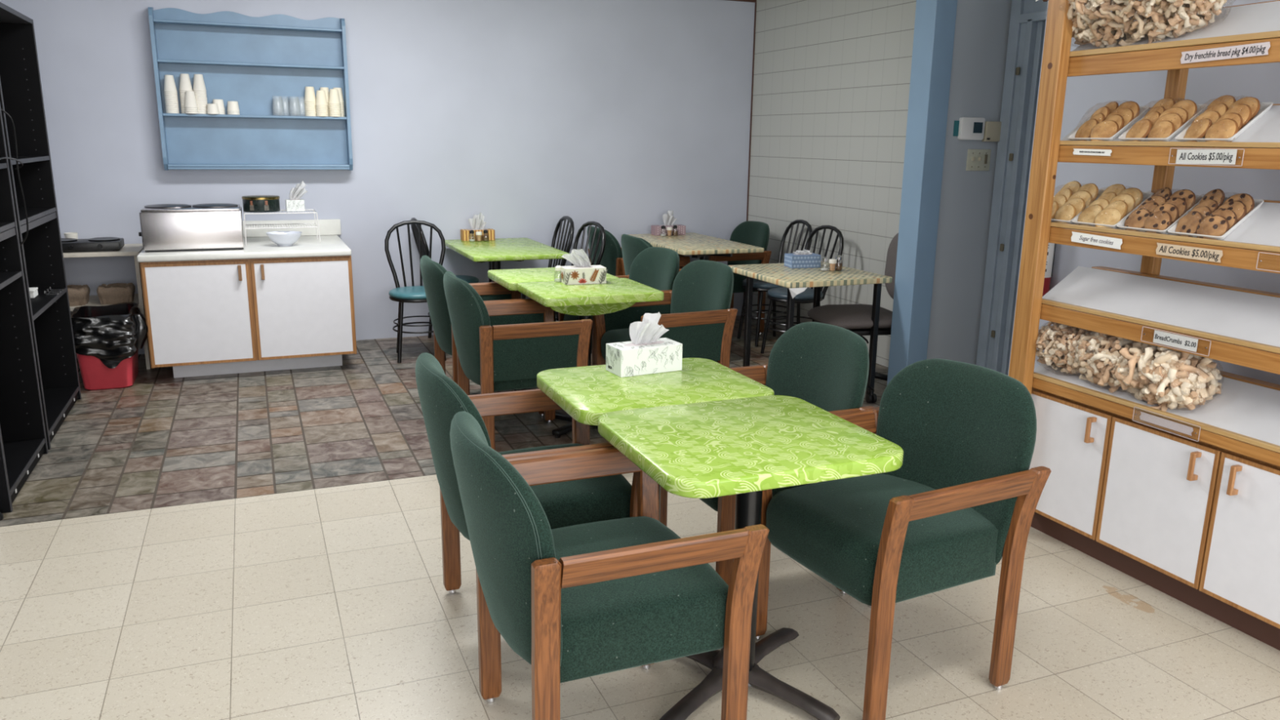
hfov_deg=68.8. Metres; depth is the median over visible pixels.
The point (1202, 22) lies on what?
bread piece
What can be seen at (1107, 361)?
bread piece
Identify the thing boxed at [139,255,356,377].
base cabinet
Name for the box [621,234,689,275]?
armchair
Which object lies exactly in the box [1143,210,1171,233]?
cookie
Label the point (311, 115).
paper cup
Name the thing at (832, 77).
wall
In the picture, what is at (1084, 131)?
cookie
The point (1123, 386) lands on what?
bread piece
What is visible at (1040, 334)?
bread piece
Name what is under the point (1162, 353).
bread piece
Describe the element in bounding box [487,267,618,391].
cafe table
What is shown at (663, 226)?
shaker
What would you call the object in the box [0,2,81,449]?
shelving unit
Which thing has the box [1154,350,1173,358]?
bread piece
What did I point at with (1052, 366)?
bread piece
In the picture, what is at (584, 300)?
cafe table
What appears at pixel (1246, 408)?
shelf
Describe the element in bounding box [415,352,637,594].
armchair
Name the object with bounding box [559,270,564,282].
print
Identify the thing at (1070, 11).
bread piece
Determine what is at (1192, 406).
bread piece
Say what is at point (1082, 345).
bread piece
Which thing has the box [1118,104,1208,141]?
tray
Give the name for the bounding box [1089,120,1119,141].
cookie
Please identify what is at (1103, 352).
bread piece
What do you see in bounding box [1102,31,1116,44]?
bread piece
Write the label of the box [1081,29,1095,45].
bread piece
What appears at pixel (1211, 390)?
bread piece
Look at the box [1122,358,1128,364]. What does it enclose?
bread piece
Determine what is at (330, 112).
paper cup
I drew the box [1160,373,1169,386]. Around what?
bread piece
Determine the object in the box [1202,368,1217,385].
bread piece
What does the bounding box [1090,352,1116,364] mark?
bread piece
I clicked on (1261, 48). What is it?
price label
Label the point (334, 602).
floor
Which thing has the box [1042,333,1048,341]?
bread piece
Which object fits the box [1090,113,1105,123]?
cookie
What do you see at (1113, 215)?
cookie
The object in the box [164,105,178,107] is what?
foam cup
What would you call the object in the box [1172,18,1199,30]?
bread piece
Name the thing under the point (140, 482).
floor
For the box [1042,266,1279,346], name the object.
shelf
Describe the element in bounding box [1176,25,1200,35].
bread piece
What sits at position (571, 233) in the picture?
bistro chair
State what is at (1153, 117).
cookie
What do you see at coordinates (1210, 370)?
bread piece
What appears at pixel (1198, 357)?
bread piece
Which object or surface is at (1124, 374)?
bread piece
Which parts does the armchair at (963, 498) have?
leg, armrest, leg, seat, leg, backrest, armrest, leg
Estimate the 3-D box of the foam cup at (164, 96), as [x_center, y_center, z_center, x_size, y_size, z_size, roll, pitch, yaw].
[-2.982,-1.716,5.937,0.079,0.105,0.079,4,14,13]
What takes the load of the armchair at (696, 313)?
on the floor at (140, 482)
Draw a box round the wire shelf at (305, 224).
[245,222,317,229]
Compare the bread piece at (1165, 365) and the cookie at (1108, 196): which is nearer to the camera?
the bread piece at (1165, 365)
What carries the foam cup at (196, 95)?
on the foam cup
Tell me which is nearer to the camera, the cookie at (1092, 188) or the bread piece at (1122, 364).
the bread piece at (1122, 364)
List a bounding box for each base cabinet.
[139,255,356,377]
[1029,386,1279,650]
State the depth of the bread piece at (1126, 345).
3.11 m
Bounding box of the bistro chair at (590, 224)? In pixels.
[555,221,605,353]
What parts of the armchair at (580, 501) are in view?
leg, backrest, armrest, armrest, seat, leg, leg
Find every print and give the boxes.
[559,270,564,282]
[564,269,607,284]
[605,344,619,366]
[621,344,682,376]
[657,226,684,234]
[783,255,791,266]
[792,256,820,267]
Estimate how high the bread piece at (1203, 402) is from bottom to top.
0.048 m
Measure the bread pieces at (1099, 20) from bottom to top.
0.278 m
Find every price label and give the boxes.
[1071,231,1122,249]
[1072,148,1111,155]
[1132,406,1200,441]
[1140,326,1211,356]
[1155,242,1222,262]
[1168,147,1244,166]
[1180,41,1270,63]
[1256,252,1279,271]
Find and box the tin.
[241,195,279,212]
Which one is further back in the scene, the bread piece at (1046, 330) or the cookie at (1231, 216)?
the bread piece at (1046, 330)
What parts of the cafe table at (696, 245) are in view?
post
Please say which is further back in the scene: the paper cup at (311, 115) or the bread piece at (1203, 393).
the paper cup at (311, 115)
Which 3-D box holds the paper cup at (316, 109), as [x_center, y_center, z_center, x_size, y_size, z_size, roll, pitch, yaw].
[-2.135,-1.719,6.272,0.079,0.100,0.079,-7,15,-31]
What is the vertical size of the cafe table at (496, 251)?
0.715 m
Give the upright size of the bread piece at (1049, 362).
0.035 m
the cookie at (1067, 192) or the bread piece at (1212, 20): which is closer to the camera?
the bread piece at (1212, 20)
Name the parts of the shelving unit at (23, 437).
panel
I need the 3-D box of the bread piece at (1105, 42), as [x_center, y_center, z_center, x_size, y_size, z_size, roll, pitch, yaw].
[1.554,-1.051,3.095,0.044,0.039,0.030,-2,13,-10]
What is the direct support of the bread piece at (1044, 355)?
in the plastic bag
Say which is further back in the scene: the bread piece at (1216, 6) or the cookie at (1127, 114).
the cookie at (1127, 114)
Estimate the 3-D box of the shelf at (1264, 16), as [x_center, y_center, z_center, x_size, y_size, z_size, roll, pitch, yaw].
[1.937,-0.891,2.360,0.186,0.136,1.998,-5,14,-22]
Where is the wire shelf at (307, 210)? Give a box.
[244,208,316,214]
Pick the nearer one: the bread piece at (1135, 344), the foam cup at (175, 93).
the bread piece at (1135, 344)
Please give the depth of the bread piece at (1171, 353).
2.94 m
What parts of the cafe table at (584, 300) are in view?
post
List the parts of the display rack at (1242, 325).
post, rail, rail, rail, post, rail, rail, rail, rail, rail, rail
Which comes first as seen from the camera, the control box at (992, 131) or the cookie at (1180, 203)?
the cookie at (1180, 203)
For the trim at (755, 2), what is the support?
attached to the wall at (832, 77)
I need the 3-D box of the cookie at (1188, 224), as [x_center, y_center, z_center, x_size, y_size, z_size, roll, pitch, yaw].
[1.693,-0.415,2.885,0.047,0.088,0.093,-4,14,-18]
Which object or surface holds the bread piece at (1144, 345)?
in the plastic bag
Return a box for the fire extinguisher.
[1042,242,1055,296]
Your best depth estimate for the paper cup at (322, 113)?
6.26 m
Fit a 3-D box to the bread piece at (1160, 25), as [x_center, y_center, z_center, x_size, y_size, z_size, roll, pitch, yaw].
[1.613,-1.031,2.886,0.050,0.025,0.018,1,13,2]
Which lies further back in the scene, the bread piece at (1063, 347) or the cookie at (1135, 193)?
the bread piece at (1063, 347)
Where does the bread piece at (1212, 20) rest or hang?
in the plastic bag
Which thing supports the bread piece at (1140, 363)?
in the plastic bag
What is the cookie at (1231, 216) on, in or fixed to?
in the tray at (1258, 202)
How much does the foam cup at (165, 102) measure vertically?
0.105 m
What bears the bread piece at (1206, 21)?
in the plastic bag
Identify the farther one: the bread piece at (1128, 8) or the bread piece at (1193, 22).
the bread piece at (1128, 8)
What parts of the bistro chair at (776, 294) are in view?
leg, seat, seat frame, leg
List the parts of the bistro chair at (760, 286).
leg, seat frame, leg, seat, leg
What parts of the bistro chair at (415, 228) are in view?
leg, seat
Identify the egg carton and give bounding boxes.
[66,284,89,306]
[96,282,135,304]
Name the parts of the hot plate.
burner, burner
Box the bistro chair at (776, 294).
[760,225,844,353]
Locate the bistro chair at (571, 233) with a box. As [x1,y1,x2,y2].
[521,215,574,320]
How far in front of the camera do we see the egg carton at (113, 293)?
5.76 m
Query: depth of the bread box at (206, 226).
5.51 m
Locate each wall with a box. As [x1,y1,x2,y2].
[0,0,755,358]
[744,0,916,367]
[886,0,957,385]
[926,0,1012,364]
[1008,0,1279,384]
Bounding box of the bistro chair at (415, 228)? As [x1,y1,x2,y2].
[410,217,479,337]
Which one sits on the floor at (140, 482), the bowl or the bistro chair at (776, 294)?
the bistro chair at (776, 294)
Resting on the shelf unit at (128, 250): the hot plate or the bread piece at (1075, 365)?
the hot plate
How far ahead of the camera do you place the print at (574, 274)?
4.78 m
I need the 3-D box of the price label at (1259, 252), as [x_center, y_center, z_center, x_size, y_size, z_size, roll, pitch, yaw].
[1.788,-0.255,2.535,0.005,0.048,0.236,-5,14,-22]
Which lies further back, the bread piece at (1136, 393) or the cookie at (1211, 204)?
the bread piece at (1136, 393)
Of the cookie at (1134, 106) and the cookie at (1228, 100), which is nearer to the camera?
the cookie at (1228, 100)
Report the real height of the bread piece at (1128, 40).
0.030 m
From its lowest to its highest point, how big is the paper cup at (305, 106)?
0.100 m
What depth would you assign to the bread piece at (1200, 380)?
2.87 m
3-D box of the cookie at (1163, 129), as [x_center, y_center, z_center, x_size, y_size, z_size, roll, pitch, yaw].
[1.641,-0.714,2.948,0.044,0.080,0.088,-5,14,-22]
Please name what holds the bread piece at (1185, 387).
in the plastic bag
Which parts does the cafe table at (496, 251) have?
post, post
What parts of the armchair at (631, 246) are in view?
leg, backrest, armrest, leg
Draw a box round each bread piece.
[1035,328,1043,347]
[1035,344,1043,355]
[1036,358,1046,364]
[1039,328,1048,340]
[1041,325,1047,330]
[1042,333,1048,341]
[1042,354,1052,357]
[1043,340,1054,354]
[1044,356,1052,365]
[1046,329,1055,336]
[1050,364,1057,369]
[1056,343,1066,351]
[1061,367,1068,373]
[1066,0,1073,19]
[1066,340,1071,350]
[1067,360,1078,365]
[1070,352,1075,358]
[1071,368,1079,372]
[1072,362,1079,368]
[1074,32,1089,41]
[1074,39,1088,44]
[1074,328,1084,339]
[1075,0,1084,15]
[1076,13,1085,29]
[1077,339,1088,351]
[1077,341,1085,357]
[1077,348,1084,365]
[1079,374,1087,380]
[1080,333,1100,341]
[1080,365,1093,377]
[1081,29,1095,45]
[1085,374,1093,382]
[1087,338,1097,351]
[1088,0,1098,7]
[1090,34,1104,43]
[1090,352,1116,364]
[1094,0,1103,4]
[1100,350,1106,360]
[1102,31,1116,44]
[1103,40,1117,47]
[1103,349,1110,364]
[1112,355,1121,363]
[1114,362,1128,390]
[1116,372,1138,387]
[1118,1,1133,17]
[1118,39,1134,46]
[1120,351,1142,367]
[1120,358,1128,384]
[1122,352,1137,384]
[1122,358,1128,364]
[1123,0,1133,14]
[1123,373,1136,386]
[1124,37,1141,42]
[1124,344,1133,348]
[1128,347,1153,360]
[1129,341,1142,348]
[1134,390,1142,400]
[1137,23,1153,35]
[1137,355,1156,383]
[1140,374,1155,397]
[1141,394,1157,404]
[1142,343,1152,350]
[1148,366,1164,377]
[1149,345,1157,351]
[1149,360,1153,369]
[1152,354,1178,382]
[1154,21,1168,30]
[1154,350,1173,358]
[1155,23,1178,32]
[1155,34,1173,38]
[1155,351,1165,380]
[1155,372,1187,395]
[1160,362,1177,378]
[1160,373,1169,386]
[1161,363,1173,374]
[1164,386,1195,409]
[1166,0,1179,7]
[1166,351,1178,364]
[1167,368,1182,396]
[1167,394,1186,409]
[1168,393,1184,405]
[1169,371,1193,387]
[1170,25,1191,32]
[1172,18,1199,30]
[1172,30,1178,38]
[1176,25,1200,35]
[1176,351,1181,357]
[1177,377,1208,399]
[1179,381,1193,396]
[1182,395,1199,404]
[1187,17,1206,30]
[1187,372,1205,389]
[1190,375,1205,404]
[1194,355,1203,360]
[1195,0,1207,11]
[1198,397,1205,404]
[1201,16,1209,27]
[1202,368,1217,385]
[1204,368,1220,400]
[1206,365,1219,391]
[1206,385,1216,396]
[1208,13,1215,22]
[1210,2,1220,14]
[1211,370,1222,380]
[1218,0,1224,9]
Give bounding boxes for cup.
[63,232,77,239]
[163,75,177,92]
[163,92,177,94]
[164,93,177,96]
[164,96,177,97]
[164,97,177,100]
[164,99,177,102]
[164,102,178,103]
[164,103,178,106]
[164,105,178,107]
[164,107,178,109]
[165,109,178,111]
[165,111,179,113]
[179,73,192,90]
[184,90,198,107]
[184,107,198,110]
[184,109,198,111]
[185,111,198,114]
[192,74,206,91]
[194,91,206,93]
[194,93,206,95]
[195,94,207,97]
[195,98,207,101]
[195,100,207,102]
[195,111,206,114]
[197,106,207,108]
[206,103,219,114]
[213,99,225,110]
[226,101,239,111]
[227,112,239,115]
[304,86,315,102]
[304,103,315,106]
[304,105,315,107]
[305,114,315,116]
[315,90,328,106]
[315,109,328,111]
[315,111,328,113]
[315,112,328,115]
[315,114,328,116]
[320,87,328,102]
[328,88,340,104]
[328,107,341,110]
[328,109,341,111]
[328,111,341,113]
[328,113,341,115]
[333,87,344,102]
[475,231,482,240]
[666,226,672,235]
[828,258,836,271]
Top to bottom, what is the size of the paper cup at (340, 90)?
0.100 m
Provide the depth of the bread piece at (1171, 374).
2.90 m
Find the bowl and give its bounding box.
[266,231,302,246]
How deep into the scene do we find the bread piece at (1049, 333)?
3.37 m
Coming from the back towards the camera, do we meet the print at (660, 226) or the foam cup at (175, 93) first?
the print at (660, 226)
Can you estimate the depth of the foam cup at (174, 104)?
5.93 m
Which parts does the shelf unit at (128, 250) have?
panel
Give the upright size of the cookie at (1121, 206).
0.082 m
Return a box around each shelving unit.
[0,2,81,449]
[0,104,48,513]
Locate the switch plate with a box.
[965,149,991,170]
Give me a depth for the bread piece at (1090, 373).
3.20 m
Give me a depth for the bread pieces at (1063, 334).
3.35 m
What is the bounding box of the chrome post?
[0,512,4,520]
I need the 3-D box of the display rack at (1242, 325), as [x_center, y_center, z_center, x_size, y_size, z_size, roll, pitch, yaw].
[1.937,-0.338,2.508,0.348,2.450,2.043,-5,14,-22]
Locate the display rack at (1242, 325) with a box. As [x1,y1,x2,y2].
[1008,0,1279,466]
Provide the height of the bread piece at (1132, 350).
0.038 m
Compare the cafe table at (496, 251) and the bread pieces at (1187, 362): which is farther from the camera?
the cafe table at (496, 251)
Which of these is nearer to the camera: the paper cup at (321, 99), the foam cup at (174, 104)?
the foam cup at (174, 104)
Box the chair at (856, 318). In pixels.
[807,232,898,403]
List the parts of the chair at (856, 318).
seat, lever, backrest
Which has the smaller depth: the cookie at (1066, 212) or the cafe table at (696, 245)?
the cookie at (1066, 212)
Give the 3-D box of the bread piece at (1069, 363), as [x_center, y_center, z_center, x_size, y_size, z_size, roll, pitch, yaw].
[1.530,0.008,3.299,0.025,0.029,0.041,-10,17,-39]
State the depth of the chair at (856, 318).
5.37 m
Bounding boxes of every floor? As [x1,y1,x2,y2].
[0,315,888,526]
[0,318,1279,719]
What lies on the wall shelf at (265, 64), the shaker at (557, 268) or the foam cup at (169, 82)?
the foam cup at (169, 82)
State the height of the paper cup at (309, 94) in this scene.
0.100 m
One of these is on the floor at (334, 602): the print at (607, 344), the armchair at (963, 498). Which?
the armchair at (963, 498)
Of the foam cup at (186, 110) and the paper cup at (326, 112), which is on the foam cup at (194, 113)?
the foam cup at (186, 110)
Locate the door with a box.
[976,0,1048,375]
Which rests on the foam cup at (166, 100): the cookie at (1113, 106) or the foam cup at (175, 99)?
the foam cup at (175, 99)
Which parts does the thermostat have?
wall plate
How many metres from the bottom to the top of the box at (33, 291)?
0.040 m
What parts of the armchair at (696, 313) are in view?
leg, seat, panel, armrest, panel, armrest, backrest, leg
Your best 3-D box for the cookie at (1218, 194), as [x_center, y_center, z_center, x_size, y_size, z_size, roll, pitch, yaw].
[1.776,-0.490,2.907,0.047,0.084,0.091,-1,13,-6]
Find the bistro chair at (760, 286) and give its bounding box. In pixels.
[737,219,812,346]
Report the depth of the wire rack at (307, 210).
5.98 m
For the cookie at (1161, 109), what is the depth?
3.03 m
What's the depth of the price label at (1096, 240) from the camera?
3.14 m
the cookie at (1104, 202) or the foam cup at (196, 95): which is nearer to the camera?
the cookie at (1104, 202)
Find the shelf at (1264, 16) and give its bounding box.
[1072,0,1279,51]
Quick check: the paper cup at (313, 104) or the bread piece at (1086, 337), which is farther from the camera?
the paper cup at (313, 104)
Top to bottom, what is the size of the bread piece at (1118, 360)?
0.027 m
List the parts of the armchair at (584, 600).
leg, backrest, leg, armrest, seat, leg, armrest, leg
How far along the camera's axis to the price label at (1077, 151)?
3.13 m
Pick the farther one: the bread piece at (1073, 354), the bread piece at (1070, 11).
the bread piece at (1073, 354)
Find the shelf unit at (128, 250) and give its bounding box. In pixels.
[62,243,151,368]
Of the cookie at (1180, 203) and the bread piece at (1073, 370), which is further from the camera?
the bread piece at (1073, 370)
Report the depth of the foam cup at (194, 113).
5.95 m
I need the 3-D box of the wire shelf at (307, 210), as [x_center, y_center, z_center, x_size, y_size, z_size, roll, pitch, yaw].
[-2.312,-0.953,6.010,0.431,0.006,0.266,-5,14,-22]
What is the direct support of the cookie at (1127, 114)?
in the tray at (1143, 109)
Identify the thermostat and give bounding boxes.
[952,117,985,140]
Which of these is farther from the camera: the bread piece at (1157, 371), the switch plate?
the switch plate
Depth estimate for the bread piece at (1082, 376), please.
3.28 m
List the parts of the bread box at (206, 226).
lid, plate, lid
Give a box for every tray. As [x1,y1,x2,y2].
[1050,188,1105,223]
[1067,106,1149,141]
[1071,191,1153,228]
[1116,193,1203,234]
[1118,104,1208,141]
[1167,196,1263,239]
[1174,102,1273,142]
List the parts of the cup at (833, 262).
lid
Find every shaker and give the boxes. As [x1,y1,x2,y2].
[469,230,475,241]
[483,229,488,240]
[554,265,560,281]
[660,225,666,235]
[672,225,677,235]
[820,257,827,271]
[835,255,842,270]
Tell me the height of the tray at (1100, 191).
0.119 m
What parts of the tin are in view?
lid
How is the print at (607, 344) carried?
attached to the tissue box at (646, 353)
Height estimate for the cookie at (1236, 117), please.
0.080 m
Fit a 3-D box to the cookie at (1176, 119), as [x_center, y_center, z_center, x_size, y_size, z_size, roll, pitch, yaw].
[1.665,-0.738,2.952,0.045,0.082,0.090,-9,16,-35]
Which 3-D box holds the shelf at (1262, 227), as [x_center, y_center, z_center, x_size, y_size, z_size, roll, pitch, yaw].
[1.929,-0.329,2.493,0.186,0.136,1.998,-5,14,-22]
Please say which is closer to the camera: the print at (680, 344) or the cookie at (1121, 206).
the print at (680, 344)
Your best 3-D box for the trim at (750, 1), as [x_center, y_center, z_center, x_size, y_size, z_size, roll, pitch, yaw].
[-1.469,-2.675,6.420,5.166,0.088,0.012,-5,14,-22]
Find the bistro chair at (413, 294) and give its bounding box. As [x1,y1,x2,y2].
[384,220,446,363]
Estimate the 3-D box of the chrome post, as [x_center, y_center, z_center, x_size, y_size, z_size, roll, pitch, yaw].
[-2.450,-0.219,3.376,0.056,1.700,0.056,-5,14,-22]
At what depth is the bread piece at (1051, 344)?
3.37 m
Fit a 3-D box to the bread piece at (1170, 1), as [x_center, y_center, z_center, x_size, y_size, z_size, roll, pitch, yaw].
[1.603,-1.079,2.814,0.045,0.034,0.020,3,13,10]
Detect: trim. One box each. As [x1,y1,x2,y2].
[728,0,756,2]
[742,2,756,301]
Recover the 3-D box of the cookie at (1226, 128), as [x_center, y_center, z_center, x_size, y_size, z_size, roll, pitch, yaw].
[1.716,-0.668,2.761,0.045,0.086,0.095,-5,15,-24]
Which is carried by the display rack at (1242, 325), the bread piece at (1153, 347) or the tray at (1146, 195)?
the tray at (1146, 195)
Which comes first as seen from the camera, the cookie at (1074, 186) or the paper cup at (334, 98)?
the cookie at (1074, 186)
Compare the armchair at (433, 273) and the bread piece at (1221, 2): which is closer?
the bread piece at (1221, 2)
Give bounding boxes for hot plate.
[61,237,124,252]
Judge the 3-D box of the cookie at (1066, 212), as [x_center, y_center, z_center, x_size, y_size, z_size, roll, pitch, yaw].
[1.506,-0.512,3.317,0.044,0.080,0.088,-3,14,-18]
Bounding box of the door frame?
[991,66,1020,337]
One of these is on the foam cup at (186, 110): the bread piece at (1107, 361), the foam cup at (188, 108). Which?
the foam cup at (188, 108)
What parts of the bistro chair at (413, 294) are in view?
leg, leg, seat, seat frame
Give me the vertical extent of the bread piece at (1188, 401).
0.040 m
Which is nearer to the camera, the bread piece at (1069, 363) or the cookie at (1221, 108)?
the cookie at (1221, 108)
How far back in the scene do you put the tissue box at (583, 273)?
4.79 m
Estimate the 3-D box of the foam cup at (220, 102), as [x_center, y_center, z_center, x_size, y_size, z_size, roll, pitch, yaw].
[-2.741,-1.660,6.080,0.075,0.065,0.075,-7,15,-31]
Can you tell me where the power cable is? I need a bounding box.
[0,108,28,246]
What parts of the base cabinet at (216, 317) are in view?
door, handle, handle, door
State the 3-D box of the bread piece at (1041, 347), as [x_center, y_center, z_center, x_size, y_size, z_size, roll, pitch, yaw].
[1.459,-0.036,3.415,0.021,0.051,0.050,5,14,16]
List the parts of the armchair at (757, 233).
leg, leg, armrest, seat, backrest, leg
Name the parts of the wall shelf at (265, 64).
panel, rail, panel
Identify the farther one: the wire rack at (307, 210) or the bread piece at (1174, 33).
the wire rack at (307, 210)
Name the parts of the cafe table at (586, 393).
post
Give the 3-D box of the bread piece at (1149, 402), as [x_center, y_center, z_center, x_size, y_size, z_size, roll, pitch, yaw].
[1.661,0.120,3.041,0.044,0.051,0.069,-1,13,-7]
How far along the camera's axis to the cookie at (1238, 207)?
2.80 m
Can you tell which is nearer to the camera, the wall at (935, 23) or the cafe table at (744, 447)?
the cafe table at (744, 447)
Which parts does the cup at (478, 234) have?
lid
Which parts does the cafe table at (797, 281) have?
leg, leg, leg, leg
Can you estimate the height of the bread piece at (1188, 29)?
0.028 m
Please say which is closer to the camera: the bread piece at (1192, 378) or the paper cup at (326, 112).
the bread piece at (1192, 378)
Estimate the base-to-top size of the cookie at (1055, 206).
0.081 m
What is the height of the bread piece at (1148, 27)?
0.029 m
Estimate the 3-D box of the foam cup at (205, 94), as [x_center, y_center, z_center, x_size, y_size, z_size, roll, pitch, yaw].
[-2.828,-1.754,6.004,0.079,0.105,0.079,-5,14,-22]
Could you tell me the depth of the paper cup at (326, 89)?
6.30 m
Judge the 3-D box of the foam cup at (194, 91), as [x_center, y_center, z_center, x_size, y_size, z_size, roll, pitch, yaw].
[-2.828,-1.766,6.001,0.079,0.105,0.079,2,13,4]
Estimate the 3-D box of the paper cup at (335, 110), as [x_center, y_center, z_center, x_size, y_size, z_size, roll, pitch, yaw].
[-2.058,-1.726,6.304,0.079,0.100,0.079,-7,15,-31]
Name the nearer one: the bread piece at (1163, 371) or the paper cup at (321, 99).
the bread piece at (1163, 371)
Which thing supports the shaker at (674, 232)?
on the cafe table at (696, 245)
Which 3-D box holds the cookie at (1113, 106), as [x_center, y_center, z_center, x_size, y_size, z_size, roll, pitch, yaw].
[1.615,-0.855,3.232,0.048,0.076,0.086,-1,13,-9]
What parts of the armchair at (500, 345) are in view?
leg, backrest, leg, seat, armrest, panel, panel, armrest, leg, leg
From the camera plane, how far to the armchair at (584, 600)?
2.00 m
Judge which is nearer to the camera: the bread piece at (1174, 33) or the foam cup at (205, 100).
the bread piece at (1174, 33)
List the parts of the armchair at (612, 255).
backrest, leg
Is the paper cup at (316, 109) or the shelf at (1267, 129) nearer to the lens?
the shelf at (1267, 129)
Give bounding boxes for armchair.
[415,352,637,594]
[420,255,543,416]
[443,271,592,450]
[449,410,768,719]
[558,246,679,365]
[586,226,684,275]
[592,259,737,368]
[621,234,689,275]
[659,321,875,594]
[678,221,771,334]
[755,358,1051,719]
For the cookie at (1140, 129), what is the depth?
3.01 m
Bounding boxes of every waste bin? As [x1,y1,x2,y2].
[71,302,147,390]
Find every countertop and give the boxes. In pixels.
[136,218,351,262]
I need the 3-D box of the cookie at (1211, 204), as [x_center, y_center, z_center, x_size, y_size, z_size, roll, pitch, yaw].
[1.746,-0.462,2.898,0.055,0.074,0.087,-4,14,-21]
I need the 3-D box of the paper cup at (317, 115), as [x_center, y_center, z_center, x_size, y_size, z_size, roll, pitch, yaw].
[-2.136,-1.686,6.280,0.079,0.100,0.079,-5,14,-22]
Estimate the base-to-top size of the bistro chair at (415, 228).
0.895 m
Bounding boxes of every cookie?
[1051,200,1058,218]
[1053,195,1066,208]
[1053,204,1075,223]
[1054,187,1072,201]
[1060,181,1081,194]
[1063,197,1085,216]
[1067,190,1092,208]
[1075,119,1098,141]
[1077,183,1098,201]
[1077,204,1103,226]
[1088,198,1109,209]
[1089,106,1110,119]
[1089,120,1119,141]
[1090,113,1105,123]
[1093,208,1122,228]
[1097,191,1116,202]
[1101,183,1125,195]
[1104,114,1124,131]
[1104,200,1128,218]
[1105,101,1118,112]
[1106,107,1133,128]
[1108,193,1135,216]
[1116,101,1139,119]
[1116,187,1142,208]
[1124,208,1151,231]
[1125,119,1152,141]
[1137,201,1158,213]
[1141,111,1160,128]
[1142,195,1166,205]
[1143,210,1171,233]
[1144,106,1165,116]
[1147,120,1174,141]
[1151,97,1175,110]
[1151,187,1172,199]
[1151,203,1178,225]
[1153,112,1182,132]
[1158,106,1188,124]
[1164,197,1186,218]
[1166,189,1195,212]
[1171,99,1197,121]
[1175,210,1204,237]
[1183,118,1212,142]
[1187,206,1211,217]
[1191,111,1220,124]
[1193,198,1217,213]
[1195,214,1229,239]
[1199,188,1225,207]
[1203,103,1228,116]
[1204,118,1238,142]
[1206,94,1235,109]
[1208,208,1237,230]
[1214,200,1246,222]
[1216,112,1243,131]
[1222,193,1254,216]
[1223,103,1252,128]
[1229,97,1260,119]
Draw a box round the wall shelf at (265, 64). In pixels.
[147,7,352,170]
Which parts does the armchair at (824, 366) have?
leg, leg, armrest, seat, leg, backrest, armrest, leg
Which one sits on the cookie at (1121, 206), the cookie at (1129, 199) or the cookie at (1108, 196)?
the cookie at (1129, 199)
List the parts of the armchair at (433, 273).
backrest, leg, leg, armrest, panel, armrest, leg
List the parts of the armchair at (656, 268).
leg, seat, leg, armrest, backrest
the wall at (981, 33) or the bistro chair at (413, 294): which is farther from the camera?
the bistro chair at (413, 294)
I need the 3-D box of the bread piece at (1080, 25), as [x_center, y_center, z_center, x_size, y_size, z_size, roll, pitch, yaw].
[1.469,-1.132,3.115,0.022,0.054,0.062,10,16,35]
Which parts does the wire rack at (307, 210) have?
leg, leg, leg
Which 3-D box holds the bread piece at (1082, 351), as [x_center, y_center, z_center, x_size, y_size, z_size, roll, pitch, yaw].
[1.524,-0.009,3.232,0.019,0.064,0.040,7,15,26]
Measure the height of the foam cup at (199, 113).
0.105 m
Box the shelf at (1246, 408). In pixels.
[1033,346,1279,445]
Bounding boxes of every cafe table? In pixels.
[444,237,569,282]
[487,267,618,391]
[517,277,663,438]
[537,357,773,520]
[597,395,903,719]
[621,232,764,260]
[728,261,892,399]
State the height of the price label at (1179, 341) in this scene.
0.048 m
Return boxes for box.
[29,287,38,297]
[138,203,244,252]
[285,181,306,211]
[460,212,494,240]
[559,248,607,284]
[605,311,682,377]
[650,210,685,235]
[783,248,821,268]
[982,121,1001,142]
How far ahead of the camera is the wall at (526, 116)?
6.75 m
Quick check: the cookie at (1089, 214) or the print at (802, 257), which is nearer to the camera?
the cookie at (1089, 214)
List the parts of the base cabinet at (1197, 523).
door, handle, door, handle, handle, door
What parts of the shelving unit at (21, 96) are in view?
panel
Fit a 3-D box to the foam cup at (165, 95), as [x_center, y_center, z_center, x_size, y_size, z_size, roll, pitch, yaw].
[-2.982,-1.728,5.934,0.079,0.105,0.079,12,17,39]
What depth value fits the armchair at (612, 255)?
6.54 m
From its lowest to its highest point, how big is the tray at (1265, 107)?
0.119 m
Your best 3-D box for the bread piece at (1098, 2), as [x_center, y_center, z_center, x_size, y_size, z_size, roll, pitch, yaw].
[1.481,-1.168,3.011,0.033,0.046,0.027,-5,15,-24]
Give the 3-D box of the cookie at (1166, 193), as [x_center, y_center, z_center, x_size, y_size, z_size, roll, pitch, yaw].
[1.707,-0.527,3.072,0.048,0.077,0.088,0,13,-4]
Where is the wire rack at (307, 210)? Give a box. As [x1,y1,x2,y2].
[244,208,320,245]
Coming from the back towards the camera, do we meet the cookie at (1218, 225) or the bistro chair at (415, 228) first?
the bistro chair at (415, 228)
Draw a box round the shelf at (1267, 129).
[1061,105,1279,148]
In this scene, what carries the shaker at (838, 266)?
on the cafe table at (797, 281)
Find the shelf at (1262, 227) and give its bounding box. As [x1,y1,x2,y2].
[1072,201,1279,246]
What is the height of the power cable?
0.625 m

